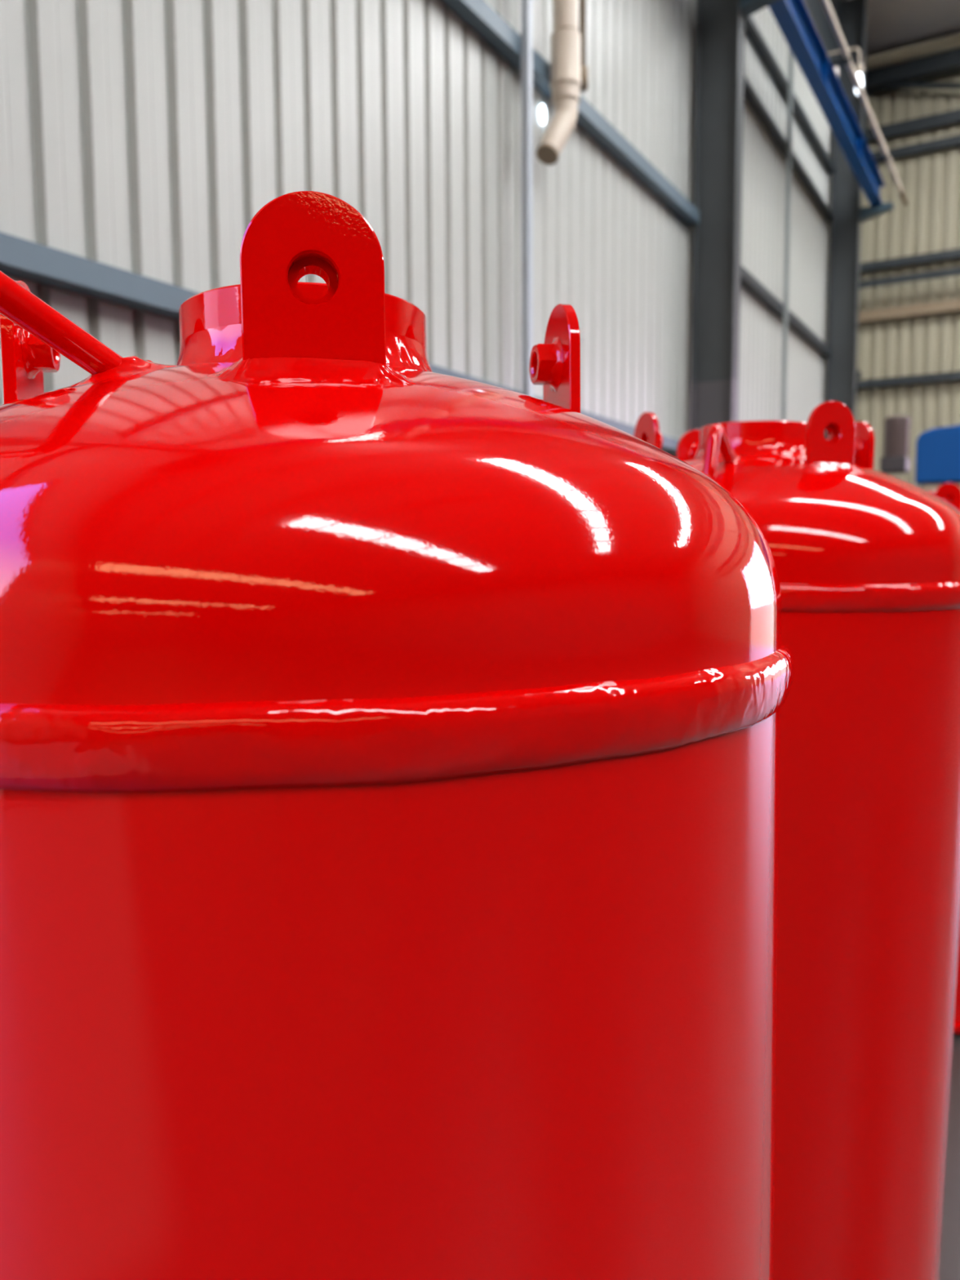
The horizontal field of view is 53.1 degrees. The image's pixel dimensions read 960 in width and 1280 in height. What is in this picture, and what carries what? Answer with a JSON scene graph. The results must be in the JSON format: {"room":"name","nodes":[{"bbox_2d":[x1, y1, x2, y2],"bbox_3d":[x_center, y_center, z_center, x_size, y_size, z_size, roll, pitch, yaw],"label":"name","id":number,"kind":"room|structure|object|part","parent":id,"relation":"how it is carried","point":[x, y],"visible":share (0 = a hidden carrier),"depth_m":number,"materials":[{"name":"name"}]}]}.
{"room":"metal workshop","nodes":[
{"label":"metal workshop","id":0,"kind":"room"},
{"bbox_2d":[0,0,832,457],"bbox_3d":[-9.508,-2.382,-10.378,0.044,9.850,62.900,3,6,30],"label":"wall","id":1,"kind":"structure","parent":0,"point":[146,138],"depth_m":5.17,"materials":[{"name":"white metal"}]},
{"bbox_2d":[0,231,679,453],"bbox_3d":[-0.455,-1.411,4.923,0.104,0.095,9.600,3,6,30],"label":"wall rail","id":2,"kind":"object","parent":1,"relation":"attached to","point":[20,258],"depth_m":3.37,"materials":[{"name":"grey metal"}]},
{"bbox_2d":[539,104,546,124],"bbox_3d":[0.412,-3.462,6.322,0.012,0.122,0.071,3,6,30],"label":"light","id":3,"kind":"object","parent":1,"relation":"in","point":[542,109],"depth_m":6.31,"materials":[{"name":"white"}]},
{"bbox_2d":[440,0,699,226],"bbox_3d":[-0.467,-3.518,4.740,0.104,0.115,9.600,3,6,30],"label":"wall rail","id":4,"kind":"object","parent":1,"relation":"attached to","point":[478,15],"visible":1,"depth_m":6.71,"materials":[{"name":"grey metal"}]},
{"bbox_2d":[536,0,582,164],"bbox_3d":[0.488,-5.821,5.883,0.203,5.625,0.356,3,6,37],"label":"drain pipe","id":5,"kind":"object","parent":4,"relation":"attached to","point":[566,83],"visible":1,"depth_m":6.05,"materials":[{"name":"beige plastic"}]},
{"bbox_2d":[536,142,559,164],"bbox_3d":[0.426,-3.058,6.043,0.145,0.095,0.135,3,6,30],"label":"outlet","id":6,"kind":"object","parent":5,"relation":"attached to","point":[548,153],"depth_m":6.02,"materials":[{"name":"brown metal"}]},
{"bbox_2d":[549,27,582,105],"bbox_3d":[0.547,-3.647,6.133,0.204,0.400,0.204,3,6,30],"label":"socket","id":7,"kind":"object","parent":5,"relation":"attached to","point":[566,83],"depth_m":6.06,"materials":[{"name":"beige plastic"}]},
{"bbox_2d":[579,0,588,91],"bbox_3d":[0.682,-6.209,6.323,0.076,4.930,0.080,3,6,30],"label":"conduit","id":8,"kind":"object","parent":4,"relation":"attached to","point":[584,69],"visible":0.65,"depth_m":6.49,"materials":[{"name":"brown metal"}]},
{"bbox_2d":[740,265,831,356],"bbox_3d":[3.619,-4.017,11.642,0.104,0.100,6.030,3,6,30],"label":"wall rail","id":9,"kind":"object","parent":1,"relation":"attached to","point":[748,281],"visible":0.64,"depth_m":11.56,"materials":[{"name":"grey metal"}]},
{"bbox_2d":[743,75,835,222],"bbox_3d":[3.608,-5.928,11.476,0.104,0.055,6.030,3,6,30],"label":"wall rail","id":10,"kind":"object","parent":1,"relation":"attached to","point":[750,95],"visible":0.64,"depth_m":11.41,"materials":[{"name":"grey metal"}]},
{"bbox_2d":[745,15,835,173],"bbox_3d":[3.604,-6.603,11.417,0.104,0.060,6.030,3,6,30],"label":"wall rail","id":11,"kind":"object","parent":1,"relation":"attached to","point":[752,30],"visible":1,"depth_m":11.41,"materials":[{"name":"grey metal"}]},
{"bbox_2d":[855,73,959,488],"bbox_3d":[16.413,-4.367,10.778,23.001,9.850,0.054,3,6,30],"label":"wall","id":12,"kind":"structure","parent":0,"point":[930,182],"depth_m":16.05,"materials":[{"name":"beige metal"}]},
{"bbox_2d":[857,368,861,379],"bbox_3d":[5.878,-4.436,15.447,0.104,0.100,2.440,3,6,30],"label":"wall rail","id":13,"kind":"object","parent":12,"relation":"attached to","point":[859,373],"visible":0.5,"depth_m":16.29,"materials":[{"name":"grey metal"}]},
{"bbox_2d":[857,371,959,389],"bbox_3d":[8.413,-4.301,15.391,4.450,0.128,0.140,3,6,30],"label":"rail","id":14,"kind":"object","parent":12,"relation":"attached to","point":[953,375],"visible":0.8,"depth_m":16.05,"materials":[{"name":"grey metal"}]},
{"bbox_2d":[858,298,959,323],"bbox_3d":[12.928,-5.226,12.632,14.950,0.170,0.140,3,6,30],"label":"rail","id":15,"kind":"object","parent":12,"relation":"attached to","point":[951,305],"visible":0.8,"depth_m":15.97,"materials":[{"name":"brown metal"}]},
{"bbox_2d":[859,266,959,288],"bbox_3d":[12.810,-5.695,12.426,14.980,0.110,0.080,3,6,30],"label":"rail","id":16,"kind":"object","parent":12,"relation":"attached to","point":[952,272],"depth_m":15.77,"materials":[{"name":"grey metal"}]},
{"bbox_2d":[860,248,959,272],"bbox_3d":[12.923,-6.041,12.561,14.950,0.128,0.140,3,6,30],"label":"rail","id":17,"kind":"object","parent":12,"relation":"attached to","point":[953,254],"visible":1,"depth_m":15.90,"materials":[{"name":"grey metal"}]},
{"bbox_2d":[866,33,959,70],"bbox_3d":[12.789,-9.194,12.041,14.900,0.170,0.120,3,6,30],"label":"trim","id":18,"kind":"structure","parent":12,"relation":"attached to","point":[951,42],"depth_m":15.41,"materials":[{"name":"beige paint"}]},
{"bbox_2d":[866,48,959,94],"bbox_3d":[12.879,-8.988,12.210,14.900,0.250,0.330,3,6,30],"label":"beam","id":19,"kind":"structure","parent":12,"relation":"attached to","point":[945,64],"depth_m":15.52,"materials":[{"name":"grey metal"}]},
{"bbox_2d":[875,82,959,88],"bbox_3d":[8.689,-8.477,14.699,5.022,1.337,0.090,3,6,30],"label":"brace","id":20,"kind":"object","parent":19,"relation":"attached to","point":[895,85],"visible":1,"depth_m":15.52,"materials":[{"name":"grey metal"}]},
{"bbox_2d":[866,108,959,143],"bbox_3d":[12.911,-8.181,12.375,14.950,0.188,0.140,3,6,30],"label":"rail","id":21,"kind":"object","parent":12,"relation":"attached to","point":[948,118],"depth_m":15.71,"materials":[{"name":"grey metal"}]},
{"bbox_2d":[871,134,959,163],"bbox_3d":[12.913,-7.807,12.408,14.950,0.136,0.140,3,6,30],"label":"rail","id":22,"kind":"object","parent":12,"relation":"attached to","point":[953,141],"depth_m":15.70,"materials":[{"name":"grey metal"}]},
{"bbox_2d":[866,0,959,56],"bbox_3d":[0.391,-6.911,-16.677,23.160,0.150,63.060,3,6,30],"label":"ceiling","id":23,"kind":"structure","parent":0,"point":[891,24],"depth_m":14.97,"materials":[{"name":"grey metal"}]},
{"bbox_2d":[938,1032,959,1279],"bbox_3d":[0.448,3.076,-15.810,23.160,0.200,63.060,3,6,30],"label":"floor","id":24,"kind":"structure","parent":0,"point":[949,1257],"depth_m":2.43,"materials":[{"name":"grey concrete"}]},
{"bbox_2d":[0,191,793,1279],"bbox_3d":[-0.137,0.607,0.900,0.840,1.824,0.841,1,5,10],"label":"tank","id":25,"kind":"object","parent":24,"relation":"on","point":[389,744],"visible":1,"depth_m":0.49,"materials":[{"name":"red metal"}]},
{"bbox_3d":[-0.295,-0.170,0.624,0.024,0.139,0.198,3,6,32],"label":"lifting handle","id":26,"kind":"part","parent":25,"relation":"part of","materials":[{"name":"red paint"}]},
{"bbox_2d":[520,0,533,396],"bbox_3d":[0.285,-3.646,5.845,0.050,9.450,0.060,3,6,30],"label":"vertical pipe","id":27,"kind":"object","parent":24,"relation":"on","point":[526,6],"depth_m":5.90,"materials":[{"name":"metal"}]},
{"bbox_2d":[690,0,745,430],"bbox_3d":[2.187,-3.967,8.840,0.394,9.550,0.200,3,6,30],"label":"steel column","id":28,"kind":"structure","parent":24,"relation":"on","point":[720,24],"depth_m":8.83,"materials":[{"name":"metal"}]},
{"bbox_2d":[739,0,778,17],"bbox_3d":[2.536,-5.679,8.479,0.432,0.160,0.180,3,6,30],"label":"bracket","id":29,"kind":"object","parent":28,"relation":"attached to","point":[748,7],"visible":1,"depth_m":8.52,"materials":[{"name":"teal metal"}]},
{"bbox_2d":[768,0,885,205],"bbox_3d":[2.168,-5.888,7.815,0.156,0.376,14.320,3,6,30],"label":"beam","id":30,"kind":"structure","parent":29,"relation":"on","point":[793,18],"depth_m":10.58,"materials":[{"name":"blue metal"}]},
{"bbox_2d":[803,0,838,78],"bbox_3d":[1.298,-6.036,6.336,0.084,0.184,10.922,3,6,30],"label":"cable conduit","id":31,"kind":"object","parent":30,"relation":"on","point":[836,68],"visible":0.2,"depth_m":10.94,"materials":[{"name":"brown metal"}]},
{"bbox_2d":[820,0,908,205],"bbox_3d":[2.554,-6.124,8.195,0.248,0.105,15.400,3,6,30],"label":"rail","id":32,"kind":"object","parent":30,"relation":"on","point":[847,61],"visible":0.88,"depth_m":11.11,"materials":[{"name":"beige metal"}]},
{"bbox_2d":[804,0,868,142],"bbox_3d":[1.837,-8.171,8.260,0.050,1.630,18.300,3,6,30],"label":"beam","id":33,"kind":"structure","parent":28,"relation":"attached to","point":[815,8],"depth_m":13.28,"materials":[{"name":"grey metal"}]},
{"bbox_2d":[827,49,841,55],"bbox_3d":[4.336,-7.142,11.710,0.152,0.034,0.100,3,6,30],"label":"bracket","id":34,"kind":"object","parent":33,"relation":"attached to","point":[837,51],"depth_m":11.71,"materials":[{"name":"grey metal"}]},
{"bbox_3d":[4.283,-7.081,11.747,0.714,0.238,0.028,3,6,30],"label":"arm","id":35,"kind":"part","parent":34,"relation":"part of","materials":[{"name":"beige metal"}]},
{"bbox_2d":[781,46,793,421],"bbox_3d":[3.701,-4.165,11.609,0.050,9.450,0.045,3,6,30],"label":"wall post","id":36,"kind":"object","parent":24,"relation":"on","point":[790,77],"depth_m":11.53,"materials":[{"name":"grey metal"}]},
{"bbox_2d":[634,400,959,1279],"bbox_3d":[0.527,0.475,1.958,0.840,1.832,0.863,-5,7,-44],"label":"tank","id":37,"kind":"object","parent":24,"relation":"on","point":[867,560],"visible":0.6,"depth_m":1.56,"materials":[{"name":"red metal"}]},
{"bbox_3d":[0.409,-0.291,1.628,0.024,0.140,0.196,2,6,28],"label":"lifting handle","id":38,"kind":"part","parent":37,"relation":"part of","materials":[{"name":"red paint"}]},
{"bbox_2d":[825,0,866,439],"bbox_3d":[5.364,-4.450,14.200,0.394,9.550,0.200,3,6,30],"label":"steel column","id":39,"kind":"structure","parent":24,"relation":"on","point":[846,189],"depth_m":14.07,"materials":[{"name":"metal"}]},
{"bbox_2d":[848,47,863,88],"bbox_3d":[4.550,-6.893,11.606,0.175,0.495,0.100,3,6,30],"label":"hanging lamp","id":40,"kind":"object","parent":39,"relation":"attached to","point":[859,68],"depth_m":11.56,"materials":[{"name":"white"}]},
{"bbox_3d":[4.580,-6.720,11.603,0.092,0.250,0.092,3,6,30],"label":"bulb","id":41,"kind":"part","parent":40,"relation":"part of","materials":[{"name":"white glass"}]},
{"bbox_2d":[859,202,893,222],"bbox_3d":[5.713,-6.162,13.839,0.432,0.160,0.180,3,6,30],"label":"bracket","id":42,"kind":"object","parent":39,"relation":"attached to","point":[866,213],"visible":1,"depth_m":13.80,"materials":[{"name":"teal metal"}]},
{"bbox_2d":[880,415,910,474],"bbox_3d":[4.210,-0.764,9.795,0.600,2.980,0.600,3,6,30],"label":"drill","id":43,"kind":"object","parent":24,"relation":"on","point":[896,433],"visible":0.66,"depth_m":9.58,"materials":[{"name":"grey paint"}]},
{"bbox_2d":[915,424,959,491],"bbox_3d":[4.580,-0.507,8.433,1.320,2.700,1.200,3,6,30],"label":"machine","id":44,"kind":"object","parent":24,"relation":"on","point":[937,464],"visible":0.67,"depth_m":8.07,"materials":[{"name":"paint"}]},
{"bbox_2d":[928,482,959,1032],"bbox_3d":[1.591,0.359,3.520,0.840,1.817,0.840,0,5,-1],"label":"tank","id":45,"kind":"object","parent":24,"relation":"on","point":[949,492],"visible":0.09,"depth_m":3.21,"materials":[{"name":"red metal"}]}
]}

